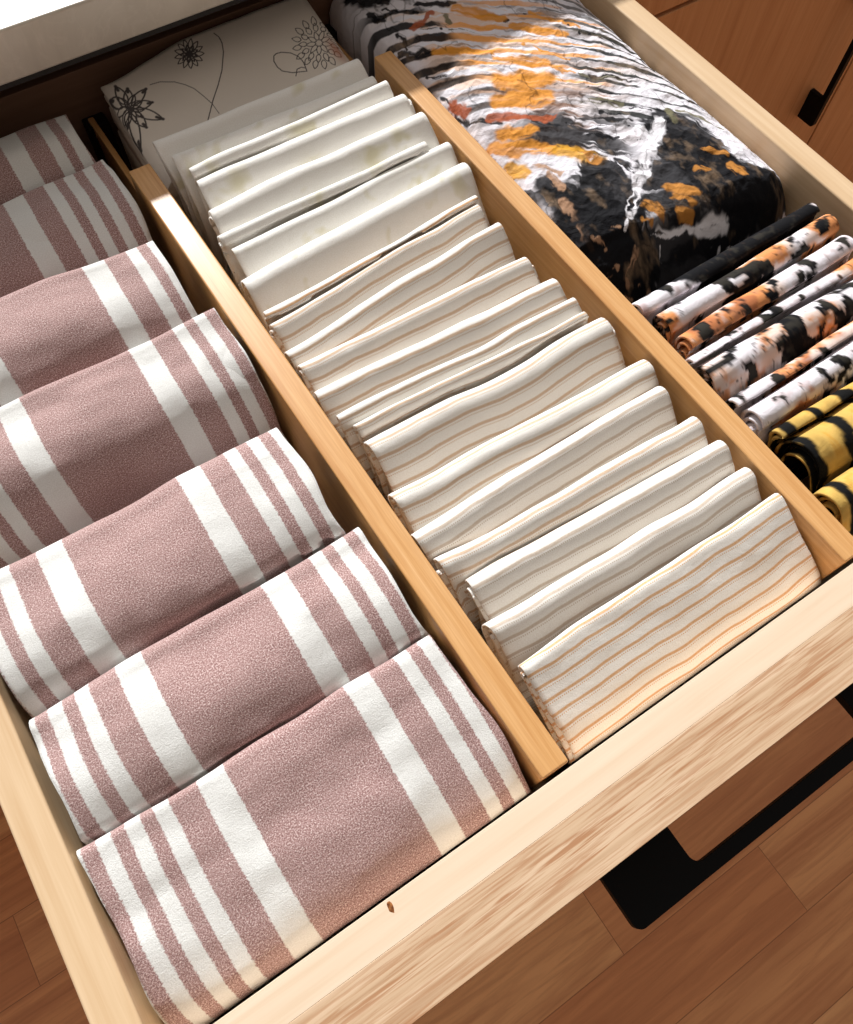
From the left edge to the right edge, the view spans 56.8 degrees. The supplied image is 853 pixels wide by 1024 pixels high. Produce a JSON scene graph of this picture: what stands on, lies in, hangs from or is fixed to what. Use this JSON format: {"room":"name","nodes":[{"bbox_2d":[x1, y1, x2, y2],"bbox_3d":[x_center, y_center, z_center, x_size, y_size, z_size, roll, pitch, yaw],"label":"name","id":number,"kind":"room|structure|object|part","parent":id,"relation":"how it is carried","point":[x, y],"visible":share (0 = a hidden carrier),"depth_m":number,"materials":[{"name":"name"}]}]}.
{"room":"kitchen","nodes":[
{"label":"kitchen","id":0,"kind":"room"},
{"bbox_2d":[0,697,852,1023],"bbox_3d":[0.207,0.524,1.005,5.610,0.001,4.290,-30,69,-14],"label":"floor","id":1,"kind":"structure","parent":0,"point":[766,938],"depth_m":1.00,"materials":[{"name":"brown wood"}]},
{"bbox_2d":[0,0,246,90],"bbox_3d":[-0.292,-0.330,0.937,0.576,0.828,0.576,-30,69,-14],"label":"base cabinet","id":2,"kind":"object","parent":1,"relation":"on","point":[234,2],"visible":0.02,"depth_m":0.46,"materials":[{"name":"brown wood"}]},
{"bbox_2d":[0,114,95,204],"bbox_3d":[-0.269,-0.168,0.487,0.157,0.093,0.057,-30,69,-14],"label":"dish towel","id":3,"kind":"object","parent":2,"relation":"in","point":[34,156],"visible":0.33,"depth_m":0.46,"materials":[{"name":"pink fabric"}]},
{"bbox_2d":[0,159,152,297],"bbox_3d":[-0.235,-0.123,0.468,0.159,0.093,0.071,-30,69,-14],"label":"dish towel","id":4,"kind":"object","parent":2,"relation":"on","point":[87,216],"visible":0.38,"depth_m":0.44,"materials":[{"name":"pink fabric"}]},
{"bbox_2d":[0,241,197,406],"bbox_3d":[-0.199,-0.069,0.441,0.159,0.097,0.078,-30,69,-14],"label":"dish towel","id":5,"kind":"object","parent":2,"relation":"on","point":[54,328],"visible":0.52,"depth_m":0.41,"materials":[{"name":"pink fabric"}]},
{"bbox_2d":[0,0,232,85],"bbox_3d":[-0.145,-0.617,0.603,2.772,0.028,0.597,-30,69,-14],"label":"countertop","id":6,"kind":"structure","parent":2,"relation":"on","point":[36,36],"depth_m":0.43,"materials":[{"name":"white"}]},
{"bbox_2d":[0,308,287,568],"bbox_3d":[-0.160,-0.021,0.419,0.165,0.096,0.079,-30,69,-14],"label":"dish towel","id":7,"kind":"object","parent":2,"relation":"on","point":[78,449],"visible":0.74,"depth_m":0.39,"materials":[{"name":"pink fabric"}]},
{"bbox_2d":[0,428,345,717],"bbox_3d":[-0.116,0.044,0.388,0.156,0.099,0.085,-30,69,-14],"label":"dish towel","id":8,"kind":"object","parent":2,"relation":"on","point":[79,606],"visible":0.74,"depth_m":0.35,"materials":[{"name":"pink fabric"}]},
{"bbox_2d":[101,0,348,214],"bbox_3d":[-0.120,-0.256,0.530,0.150,0.088,0.096,-30,69,-14],"label":"floral cloth","id":9,"kind":"object","parent":2,"relation":"in","point":[208,74],"visible":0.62,"depth_m":0.50,"materials":[{"name":"fabric"}]},
{"bbox_2d":[29,527,428,844],"bbox_3d":[-0.079,0.091,0.368,0.161,0.098,0.075,-30,69,-14],"label":"dish towel","id":10,"kind":"object","parent":2,"relation":"on","point":[165,717],"visible":0.68,"depth_m":0.33,"materials":[{"name":"pink fabric"}]},
{"bbox_2d":[152,59,367,245],"bbox_3d":[-0.092,-0.215,0.508,0.139,0.097,0.037,-30,69,-14],"label":"napkin","id":11,"kind":"object","parent":2,"relation":"on","point":[349,73],"visible":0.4,"depth_m":0.47,"materials":[{"name":"fabric"}]},
{"bbox_2d":[171,76,377,271],"bbox_3d":[-0.082,-0.204,0.503,0.136,0.096,0.033,-30,69,-14],"label":"napkin","id":12,"kind":"object","parent":2,"relation":"in","point":[184,160],"visible":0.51,"depth_m":0.46,"materials":[{"name":"fabric"}]},
{"bbox_2d":[189,80,393,282],"bbox_3d":[-0.074,-0.199,0.501,0.136,0.096,0.031,-30,69,-14],"label":"napkin","id":13,"kind":"object","parent":2,"relation":"in","point":[380,92],"visible":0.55,"depth_m":0.46,"materials":[{"name":"fabric"}]},
{"bbox_2d":[76,635,530,1023],"bbox_3d":[-0.045,0.138,0.349,0.165,0.093,0.080,-30,69,-14],"label":"dish towel","id":14,"kind":"object","parent":2,"relation":"on","point":[212,891],"visible":1,"depth_m":0.31,"materials":[{"name":"pink fabric"}]},
{"bbox_2d":[197,94,415,209],"bbox_3d":[-0.063,-0.188,0.498,0.142,0.098,0.038,-30,69,-14],"label":"napkin","id":15,"kind":"object","parent":2,"relation":"in","point":[221,186],"visible":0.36,"depth_m":0.46,"materials":[{"name":"fabric"}]},
{"bbox_2d":[217,142,428,318],"bbox_3d":[-0.052,-0.156,0.486,0.139,0.094,0.028,-30,69,-14],"label":"napkin","id":16,"kind":"object","parent":2,"relation":"in","point":[252,229],"visible":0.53,"depth_m":0.44,"materials":[{"name":"fabric"}]},
{"bbox_2d":[208,112,439,294],"bbox_3d":[-0.054,-0.171,0.491,0.147,0.097,0.041,-30,69,-14],"label":"napkin","id":17,"kind":"object","parent":2,"relation":"on","point":[301,181],"visible":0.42,"depth_m":0.45,"materials":[{"name":"fabric"}]},
{"bbox_2d":[82,112,567,789],"bbox_3d":[-0.084,-0.064,0.444,0.014,0.091,0.492,-30,69,-14],"label":"divider","id":18,"kind":"object","parent":2,"relation":"in","point":[350,495],"visible":0.73,"depth_m":0.38,"materials":[{"name":"brown wood"}]},
{"bbox_2d":[231,142,458,277],"bbox_3d":[-0.040,-0.151,0.485,0.148,0.092,0.036,-33,70,-15],"label":"napkin","id":19,"kind":"object","parent":2,"relation":"in","point":[253,255],"visible":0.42,"depth_m":0.45,"materials":[{"name":"fabric"}]},
{"bbox_2d":[241,163,489,335],"bbox_3d":[-0.030,-0.132,0.476,0.154,0.092,0.042,-34,70,-16],"label":"napkin","id":20,"kind":"object","parent":2,"relation":"on","point":[307,266],"visible":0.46,"depth_m":0.44,"materials":[{"name":"fabric"}]},
{"bbox_2d":[263,195,477,330],"bbox_3d":[-0.024,-0.115,0.468,0.145,0.092,0.025,-34,70,-16],"label":"striped napkin","id":21,"kind":"object","parent":2,"relation":"in","point":[281,310],"visible":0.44,"depth_m":0.43,"materials":[{"name":"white fabric"}]},
{"bbox_2d":[269,205,489,355],"bbox_3d":[-0.020,-0.106,0.465,0.146,0.092,0.035,-35,70,-16],"label":"striped napkin","id":22,"kind":"object","parent":2,"relation":"in","point":[300,325],"visible":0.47,"depth_m":0.43,"materials":[{"name":"beige fabric"}]},
{"bbox_2d":[284,222,515,383],"bbox_3d":[-0.009,-0.092,0.458,0.146,0.093,0.035,-36,71,-16],"label":"striped napkin","id":23,"kind":"object","parent":2,"relation":"in","point":[488,250],"visible":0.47,"depth_m":0.42,"materials":[{"name":"beige fabric"}]},
{"bbox_2d":[297,257,540,405],"bbox_3d":[0.003,-0.076,0.451,0.146,0.092,0.038,-30,69,-14],"label":"striped napkin","id":24,"kind":"object","parent":2,"relation":"in","point":[479,295],"visible":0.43,"depth_m":0.41,"materials":[{"name":"beige fabric"}]},
{"bbox_2d":[0,0,852,1023],"bbox_3d":[-0.003,-0.074,0.465,0.574,0.119,0.573,-30,69,-14],"label":"drawer","id":25,"kind":"object","parent":2,"relation":"attached to","point":[605,816],"visible":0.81,"depth_m":0.32,"materials":[{"name":"brown wood"}]},
{"bbox_3d":[-0.239,0.024,0.405,0.016,0.102,0.505,-30,69,-14],"label":"panel","id":26,"kind":"part","parent":25,"relation":"part of","materials":[{"name":"brown wood"}]},
{"bbox_3d":[-0.158,-0.291,0.554,0.503,0.102,0.010,-30,69,-14],"label":"panel","id":27,"kind":"part","parent":25,"relation":"part of","materials":[{"name":"brown wood"}]},
{"bbox_2d":[314,278,566,449],"bbox_3d":[0.015,-0.062,0.445,0.149,0.092,0.036,-28,69,-14],"label":"striped napkin","id":28,"kind":"object","parent":25,"relation":"in","point":[472,333],"visible":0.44,"depth_m":0.41,"materials":[{"name":"beige fabric"}]},
{"bbox_2d":[363,318,625,509],"bbox_3d":[0.042,-0.035,0.432,0.148,0.092,0.046,-30,69,-14],"label":"striped napkin","id":29,"kind":"object","parent":25,"relation":"in","point":[422,444],"visible":0.52,"depth_m":0.40,"materials":[{"name":"beige fabric"}]},
{"bbox_3d":[-0.020,-0.080,0.507,0.503,0.007,0.495,-30,69,-14],"label":"panel","id":30,"kind":"part","parent":25,"relation":"part of","materials":[{"name":"brown wood"}]},
{"bbox_2d":[329,0,785,303],"bbox_3d":[0.080,-0.255,0.533,0.147,0.098,0.317,-30,69,-14],"label":"cloth","id":31,"kind":"object","parent":25,"relation":"in","point":[645,182],"visible":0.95,"depth_m":0.47,"materials":[{"name":"fabric"}]},
{"bbox_2d":[518,493,820,779],"bbox_3d":[0.113,0.063,0.387,0.153,0.093,0.046,-30,69,-14],"label":"striped napkin","id":32,"kind":"object","parent":25,"relation":"in","point":[623,657],"visible":1,"depth_m":0.35,"materials":[{"name":"beige fabric"}]},
{"bbox_3d":[0.195,-0.230,0.533,0.016,0.102,0.505,-30,69,-14],"label":"panel","id":33,"kind":"part","parent":25,"relation":"part of","materials":[{"name":"brown wood"}]},
{"bbox_3d":[0.155,0.120,0.355,0.180,0.006,0.029,-30,69,-14],"label":"handle","id":34,"kind":"part","parent":25,"relation":"part of","materials":[{"name":"black metal"}]},
{"bbox_2d":[694,280,852,401],"bbox_3d":[0.200,-0.078,0.454,0.134,0.096,0.031,-30,69,-14],"label":"cloth","id":35,"kind":"object","parent":25,"relation":"in","point":[733,370],"visible":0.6,"depth_m":0.41,"materials":[{"name":"fabric"}]},
{"bbox_2d":[774,396,852,493],"bbox_3d":[0.236,-0.037,0.435,0.128,0.096,0.036,-30,69,-14],"label":"napkin","id":36,"kind":"object","parent":25,"relation":"in","point":[823,451],"visible":0.51,"depth_m":0.39,"materials":[{"name":"fabric"}]},
{"bbox_2d":[813,467,852,535],"bbox_3d":[0.249,-0.013,0.425,0.135,0.095,0.033,-30,69,-14],"label":"napkin","id":37,"kind":"object","parent":25,"relation":"in","point":[836,496],"visible":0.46,"depth_m":0.37,"materials":[{"name":"fabric"}]},
{"bbox_2d":[336,298,581,487],"bbox_3d":[0.024,-0.051,0.440,0.146,0.092,0.031,-29,69,-14],"label":"striped napkin","id":38,"kind":"object","parent":2,"relation":"in","point":[553,317],"visible":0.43,"depth_m":0.40,"materials":[{"name":"beige fabric"}]},
{"bbox_2d":[353,312,588,500],"bbox_3d":[0.030,-0.046,0.438,0.142,0.092,0.026,-28,69,-14],"label":"striped napkin","id":39,"kind":"object","parent":2,"relation":"in","point":[490,369],"visible":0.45,"depth_m":0.40,"materials":[{"name":"beige fabric"}]},
{"bbox_2d":[388,359,658,534],"bbox_3d":[0.056,-0.012,0.422,0.152,0.092,0.041,-30,69,-14],"label":"striped napkin","id":40,"kind":"object","parent":2,"relation":"in","point":[419,503],"visible":0.45,"depth_m":0.38,"materials":[{"name":"beige fabric"}]},
{"bbox_2d":[411,386,677,570],"bbox_3d":[0.064,0.004,0.414,0.151,0.092,0.039,-30,69,-14],"label":"striped napkin","id":41,"kind":"object","parent":2,"relation":"in","point":[649,415],"visible":0.44,"depth_m":0.38,"materials":[{"name":"beige fabric"}]},
{"bbox_2d":[433,416,707,636],"bbox_3d":[0.075,0.018,0.408,0.152,0.092,0.035,-28,69,-13],"label":"striped napkin","id":42,"kind":"object","parent":2,"relation":"in","point":[670,447],"visible":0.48,"depth_m":0.37,"materials":[{"name":"beige fabric"}]},
{"bbox_2d":[324,24,852,580],"bbox_3d":[0.060,-0.148,0.486,0.014,0.091,0.492,-30,69,-14],"label":"divider","id":43,"kind":"object","parent":2,"relation":"in","point":[531,234],"visible":0.21,"depth_m":0.42,"materials":[{"name":"brown wood"}]},
{"bbox_2d":[465,440,734,646],"bbox_3d":[0.089,0.029,0.403,0.149,0.093,0.037,-27,68,-13],"label":"striped napkin","id":44,"kind":"object","parent":2,"relation":"in","point":[516,577],"visible":0.48,"depth_m":0.37,"materials":[{"name":"beige fabric"}]},
{"bbox_2d":[482,467,761,712],"bbox_3d":[0.099,0.046,0.396,0.154,0.092,0.038,-29,69,-14],"label":"striped napkin","id":45,"kind":"object","parent":2,"relation":"in","point":[515,635],"visible":0.47,"depth_m":0.36,"materials":[{"name":"beige fabric"}]},
{"bbox_2d":[632,203,819,325],"bbox_3d":[0.168,-0.120,0.474,0.133,0.094,0.019,-30,69,-14],"label":"napkin","id":46,"kind":"object","parent":2,"relation":"in","point":[722,264],"visible":0.37,"depth_m":0.43,"materials":[{"name":"fabric"}]},
{"bbox_2d":[652,214,838,347],"bbox_3d":[0.178,-0.111,0.469,0.132,0.095,0.020,-32,69,-15],"label":"napkin","id":47,"kind":"object","parent":2,"relation":"in","point":[682,316],"visible":0.44,"depth_m":0.43,"materials":[{"name":"fabric"}]},
{"bbox_2d":[674,235,852,359],"bbox_3d":[0.184,-0.098,0.464,0.127,0.095,0.020,-32,69,-15],"label":"napkin","id":48,"kind":"object","parent":2,"relation":"in","point":[739,311],"visible":0.41,"depth_m":0.42,"materials":[{"name":"fabric"}]},
{"bbox_2d":[685,258,852,368],"bbox_3d":[0.191,-0.088,0.460,0.133,0.093,0.015,-31,69,-15],"label":"napkin","id":49,"kind":"object","parent":2,"relation":"in","point":[843,274],"visible":0.31,"depth_m":0.42,"materials":[{"name":"fabric"}]},
{"bbox_2d":[725,321,852,416],"bbox_3d":[0.208,-0.067,0.450,0.133,0.094,0.013,-31,69,-15],"label":"napkin","id":50,"kind":"object","parent":2,"relation":"in","point":[767,385],"visible":0.34,"depth_m":0.40,"materials":[{"name":"fabric"}]},
{"bbox_2d":[740,340,852,445],"bbox_3d":[0.217,-0.057,0.445,0.135,0.095,0.026,-32,70,-15],"label":"napkin","id":51,"kind":"object","parent":2,"relation":"in","point":[834,372],"visible":0.49,"depth_m":0.40,"materials":[{"name":"fabric"}]},
{"bbox_2d":[767,382,852,452],"bbox_3d":[0.224,-0.049,0.442,0.130,0.093,0.009,-30,69,-14],"label":"napkin","id":52,"kind":"object","parent":2,"relation":"in","point":[819,410],"visible":0.36,"depth_m":0.39,"materials":[{"name":"fabric"}]},
{"bbox_2d":[635,0,852,143],"bbox_3d":[0.164,-0.597,1.073,0.514,0.828,0.576,-30,69,-14],"label":"base cabinet","id":53,"kind":"object","parent":1,"relation":"on","point":[790,57],"visible":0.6,"depth_m":0.86,"materials":[{"name":"brown wood"}]},
{"bbox_3d":[0.310,-0.546,0.681,0.511,0.141,0.019,-30,69,-14],"label":"drawer","id":54,"kind":"part","parent":53,"relation":"part of","materials":[{"name":"brown wood"}]},
{"bbox_3d":[0.483,-0.533,0.920,0.007,0.178,0.025,-30,69,-14],"label":"handle","id":55,"kind":"part","parent":53,"relation":"part of","materials":[{"name":"black metal"}]},
{"bbox_2d":[807,58,852,182],"bbox_3d":[0.583,-0.852,1.201,0.499,0.828,0.558,-30,69,-14],"label":"base cabinet","id":56,"kind":"object","parent":1,"relation":"on","point":[831,138],"visible":0.03,"depth_m":1.09,"materials":[{"name":"brown wood"}]}
]}

